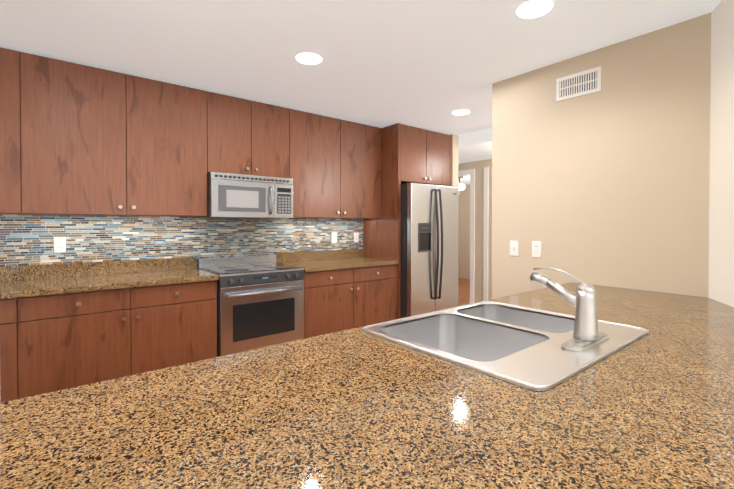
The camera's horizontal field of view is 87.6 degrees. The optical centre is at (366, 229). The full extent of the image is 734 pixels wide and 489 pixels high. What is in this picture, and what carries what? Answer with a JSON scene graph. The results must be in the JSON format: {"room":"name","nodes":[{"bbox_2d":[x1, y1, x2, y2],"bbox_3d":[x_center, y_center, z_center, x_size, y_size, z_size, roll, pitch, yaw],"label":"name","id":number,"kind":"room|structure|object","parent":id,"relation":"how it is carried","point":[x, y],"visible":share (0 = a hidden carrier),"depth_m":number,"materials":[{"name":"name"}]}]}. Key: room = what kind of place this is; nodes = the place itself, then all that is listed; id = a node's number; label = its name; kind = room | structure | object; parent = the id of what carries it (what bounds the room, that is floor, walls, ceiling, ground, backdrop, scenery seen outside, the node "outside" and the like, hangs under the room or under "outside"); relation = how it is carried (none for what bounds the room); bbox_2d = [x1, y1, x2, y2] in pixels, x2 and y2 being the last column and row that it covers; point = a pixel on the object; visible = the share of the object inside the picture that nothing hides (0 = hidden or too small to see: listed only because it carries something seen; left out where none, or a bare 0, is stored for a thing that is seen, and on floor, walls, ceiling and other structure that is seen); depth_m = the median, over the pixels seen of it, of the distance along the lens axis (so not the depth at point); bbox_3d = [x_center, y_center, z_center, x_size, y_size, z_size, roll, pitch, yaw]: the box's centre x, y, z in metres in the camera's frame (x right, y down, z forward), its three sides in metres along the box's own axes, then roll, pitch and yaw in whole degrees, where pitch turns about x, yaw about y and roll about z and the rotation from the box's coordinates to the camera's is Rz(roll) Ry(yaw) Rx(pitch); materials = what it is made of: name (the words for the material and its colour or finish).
{"room":"kitchen","nodes":[
{"label":"kitchen","id":0,"kind":"room"},
{"bbox_2d":[0,0,721,134],"bbox_3d":[-0.710,-1.189,1.239,7.360,0.100,13.000,-1,1,-39],"label":"ceiling","id":1,"kind":"structure","parent":0,"point":[431,65],"depth_m":2.37,"materials":[{"name":"white paint"}]},
{"bbox_2d":[296,53,321,64],"bbox_3d":[-0.392,-1.150,2.585,0.176,0.006,0.176,-1,1,-39],"label":"recessed light","id":2,"kind":"object","parent":1,"relation":"in","point":[308,58],"visible":1,"depth_m":2.57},
{"bbox_2d":[452,110,469,114],"bbox_3d":[0.937,-1.164,3.816,0.176,0.006,0.176,-1,1,-39],"label":"recessed light","id":3,"kind":"object","parent":1,"relation":"in","point":[460,112],"visible":0.96,"depth_m":3.80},
{"bbox_2d":[516,0,552,18],"bbox_3d":[0.870,-1.144,1.988,0.176,0.006,0.176,-1,1,-39],"label":"recessed light","id":4,"kind":"object","parent":1,"relation":"in","point":[532,9],"visible":1,"depth_m":1.98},
{"bbox_2d":[451,134,458,186],"bbox_3d":[-1.025,0.046,3.536,4.980,2.420,0.750,-1,1,-39],"label":"wall","id":5,"kind":"structure","parent":0,"point":[454,167],"depth_m":4.75,"materials":[{"name":"beige paint"}]},
{"bbox_2d":[0,47,23,214],"bbox_3d":[-2.546,-0.619,2.398,0.576,1.034,0.342,-1,1,-39],"label":"upper cabinet","id":6,"kind":"object","parent":5,"relation":"attached to","point":[11,61],"depth_m":2.42,"materials":[{"name":"brown wood"}]},
{"bbox_2d":[24,53,207,216],"bbox_3d":[-1.876,-0.625,2.940,1.148,1.034,0.342,-1,1,-39],"label":"upper cabinet","id":7,"kind":"object","parent":5,"relation":"attached to","point":[77,139],"depth_m":2.75,"materials":[{"name":"brown wood"}]},
{"bbox_2d":[0,214,362,268],"bbox_3d":[-1.538,-0.053,3.445,3.827,0.860,0.006,-1,1,-39],"label":"wall tile","id":8,"kind":"structure","parent":5,"relation":"attached to","point":[26,239],"depth_m":3.25,"materials":[{"name":"tile"}]},
{"bbox_2d":[54,237,65,252],"bbox_3d":[-2.279,0.114,2.839,0.070,0.116,0.008,-1,1,-39],"label":"electrical outlet","id":9,"kind":"object","parent":8,"relation":"attached to","point":[59,244],"visible":1,"depth_m":2.84,"materials":[{"name":"white plastic"}]},
{"bbox_2d":[332,233,336,242],"bbox_3d":[-0.374,0.097,4.378,0.070,0.116,0.008,-1,1,-39],"label":"electrical outlet","id":10,"kind":"object","parent":8,"relation":"attached to","point":[334,237],"visible":1,"depth_m":4.38,"materials":[{"name":"white plastic"}]},
{"bbox_2d":[354,232,358,241],"bbox_3d":[-0.129,0.095,4.576,0.070,0.116,0.008,-1,1,-39],"label":"electrical outlet","id":11,"kind":"object","parent":8,"relation":"attached to","point":[356,236],"visible":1,"depth_m":4.57,"materials":[{"name":"white plastic"}]},
{"bbox_2d":[208,91,291,177],"bbox_3d":[-1.137,-0.814,3.535,0.752,0.669,0.342,-1,1,-39],"label":"upper cabinet","id":12,"kind":"object","parent":5,"relation":"attached to","point":[246,137],"depth_m":3.39,"materials":[{"name":"brown wood"}]},
{"bbox_2d":[197,172,292,218],"bbox_3d":[-1.094,-0.289,3.487,0.742,0.371,0.475,-1,1,-39],"label":"over-the-range microwave","id":13,"kind":"object","parent":12,"relation":"attached to","point":[230,195],"visible":1,"depth_m":3.30,"materials":[{"name":"grey metal"}]},
{"bbox_2d":[292,109,380,218],"bbox_3d":[-0.392,-0.638,4.138,1.162,1.034,0.342,-1,1,-39],"label":"upper cabinet","id":14,"kind":"object","parent":5,"relation":"attached to","point":[336,163],"depth_m":3.97,"materials":[{"name":"brown wood"}]},
{"bbox_2d":[458,278,469,305],"bbox_3d":[1.289,1.293,2.881,12.500,0.060,13.000,-1,1,-39],"label":"floor","id":15,"kind":"structure","parent":0,"point":[463,291],"depth_m":7.47,"materials":[{"name":"brown wood"}]},
{"bbox_2d":[0,297,19,402],"bbox_3d":[-2.471,0.836,2.306,0.578,0.868,0.600,-1,1,-39],"label":"base cabinet","id":16,"kind":"object","parent":15,"relation":"on","point":[10,307],"depth_m":2.23,"materials":[{"name":"brown wood"}]},
{"bbox_2d":[0,249,398,298],"bbox_3d":[-1.337,0.319,3.199,3.824,0.138,0.632,-1,1,-39],"label":"countertop","id":17,"kind":"structure","parent":16,"relation":"on","point":[33,280],"depth_m":2.90,"materials":[{"name":"stone"}]},
{"bbox_2d":[20,280,216,398],"bbox_3d":[-1.799,0.830,2.849,1.149,0.868,0.600,-1,1,-39],"label":"base cabinet","id":18,"kind":"object","parent":15,"relation":"on","point":[52,343],"depth_m":2.54,"materials":[{"name":"brown wood"}]},
{"bbox_2d":[198,255,304,356],"bbox_3d":[-1.021,0.760,3.408,0.742,0.995,0.668,-1,1,-39],"label":"range","id":19,"kind":"object","parent":15,"relation":"on","point":[260,301],"visible":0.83,"depth_m":3.19,"materials":[{"name":"grey metal"}]},
{"bbox_2d":[303,264,396,338],"bbox_3d":[-0.307,0.817,4.054,1.154,0.868,0.600,-1,1,-39],"label":"base cabinet","id":20,"kind":"object","parent":15,"relation":"on","point":[337,300],"depth_m":3.77,"materials":[{"name":"brown wood"}]},
{"bbox_2d":[363,123,451,318],"bbox_3d":[0.508,0.041,4.682,0.906,2.405,0.638,-1,1,-39],"label":"tall cabinet","id":21,"kind":"object","parent":15,"relation":"on","point":[410,154],"visible":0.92,"depth_m":4.33,"materials":[{"name":"brown wood"}]},
{"bbox_2d":[400,183,458,317],"bbox_3d":[0.575,0.363,4.602,0.815,1.738,0.828,-1,1,-39],"label":"fridge","id":22,"kind":"object","parent":15,"relation":"on","point":[429,247],"visible":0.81,"depth_m":4.25,"materials":[{"name":"grey metal"}]},
{"bbox_3d":[0.420,0.846,1.334,2.630,0.868,0.695,-1,1,-39],"label":"base cabinet","id":23,"kind":"object","parent":15,"relation":"on","visible":0},
{"bbox_2d":[0,282,733,488],"bbox_3d":[0.606,0.390,1.265,2.851,0.038,1.080,-1,1,-39],"label":"countertop","id":24,"kind":"structure","parent":23,"relation":"on","point":[359,408],"depth_m":0.75,"materials":[{"name":"stone"}]},
{"bbox_2d":[362,301,648,390],"bbox_3d":[0.496,0.462,1.391,0.805,0.208,0.683,-1,1,-39],"label":"sink","id":25,"kind":"object","parent":24,"relation":"in","point":[517,345],"visible":0.73,"depth_m":1.43,"materials":[{"name":"silver metal"}]},
{"bbox_2d":[530,267,608,350],"bbox_3d":[0.659,0.247,1.286,0.250,0.229,0.220,-1,1,-39],"label":"faucet","id":26,"kind":"object","parent":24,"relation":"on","point":[586,333],"visible":1,"depth_m":1.21,"materials":[{"name":"silver metal"}]},
{"bbox_2d":[458,184,469,278],"bbox_3d":[4.167,0.082,7.120,0.120,2.270,8.000,-1,1,-39],"label":"wall","id":27,"kind":"structure","parent":0,"point":[464,238],"depth_m":9.25,"materials":[{"name":"beige paint"}]},
{"bbox_2d":[458,159,491,302],"bbox_3d":[3.009,0.113,4.256,0.120,2.270,13.000,-1,1,-39],"label":"wall","id":28,"kind":"structure","parent":0,"point":[478,166],"depth_m":5.76,"materials":[{"name":"beige paint"}]},
{"bbox_2d":[458,167,488,302],"bbox_3d":[0.646,0.140,7.076,0.015,2.155,3.645,-1,1,-39],"label":"door frame","id":29,"kind":"structure","parent":28,"relation":"attached to","point":[471,172],"depth_m":5.82,"materials":[{"name":"white"}]},
{"bbox_2d":[458,128,491,184],"bbox_3d":[4.152,-1.157,5.166,5.140,0.250,13.000,-1,1,-39],"label":"ceiling","id":30,"kind":"structure","parent":0,"point":[475,146],"depth_m":4.80,"materials":[{"name":"white paint"}]},
{"bbox_2d":[458,176,465,194],"bbox_3d":[1.849,-0.874,7.654,0.250,0.370,0.250,-1,1,-39],"label":"light","id":31,"kind":"object","parent":30,"relation":"hanging from","point":[461,186],"visible":0.67,"depth_m":7.57,"materials":[{"name":"grey metal"}]},
{"bbox_2d":[492,13,710,298],"bbox_3d":[1.488,0.057,2.558,0.140,2.420,1.390,-1,1,-39],"label":"wall","id":32,"kind":"structure","parent":0,"point":[608,184],"depth_m":2.38,"materials":[{"name":"beige paint"}]},
{"bbox_2d":[510,240,518,255],"bbox_3d":[1.113,0.143,2.899,0.014,0.116,0.070,-1,1,-39],"label":"light switch","id":33,"kind":"object","parent":32,"relation":"attached to","point":[514,248],"visible":1,"depth_m":2.90,"materials":[{"name":"white plastic"}]},
{"bbox_2d":[532,241,540,257],"bbox_3d":[1.225,0.144,2.765,0.008,0.116,0.070,-1,1,-39],"label":"electrical outlet","id":34,"kind":"object","parent":32,"relation":"attached to","point":[536,248],"visible":1,"depth_m":2.76,"materials":[{"name":"white plastic"}]},
{"bbox_2d":[556,66,600,101],"bbox_3d":[1.398,-0.961,2.539,0.008,0.155,0.280,-1,1,-39],"label":"air vent","id":35,"kind":"object","parent":32,"relation":"in","point":[579,84],"visible":1,"depth_m":2.53,"materials":[{"name":"white plastic"}]},
{"bbox_2d":[708,0,733,306],"bbox_3d":[1.666,0.069,1.442,0.140,2.420,1.381,0,1,21],"label":"wall","id":36,"kind":"structure","parent":0,"point":[721,238],"depth_m":1.91,"materials":[{"name":"beige paint"}]}
]}

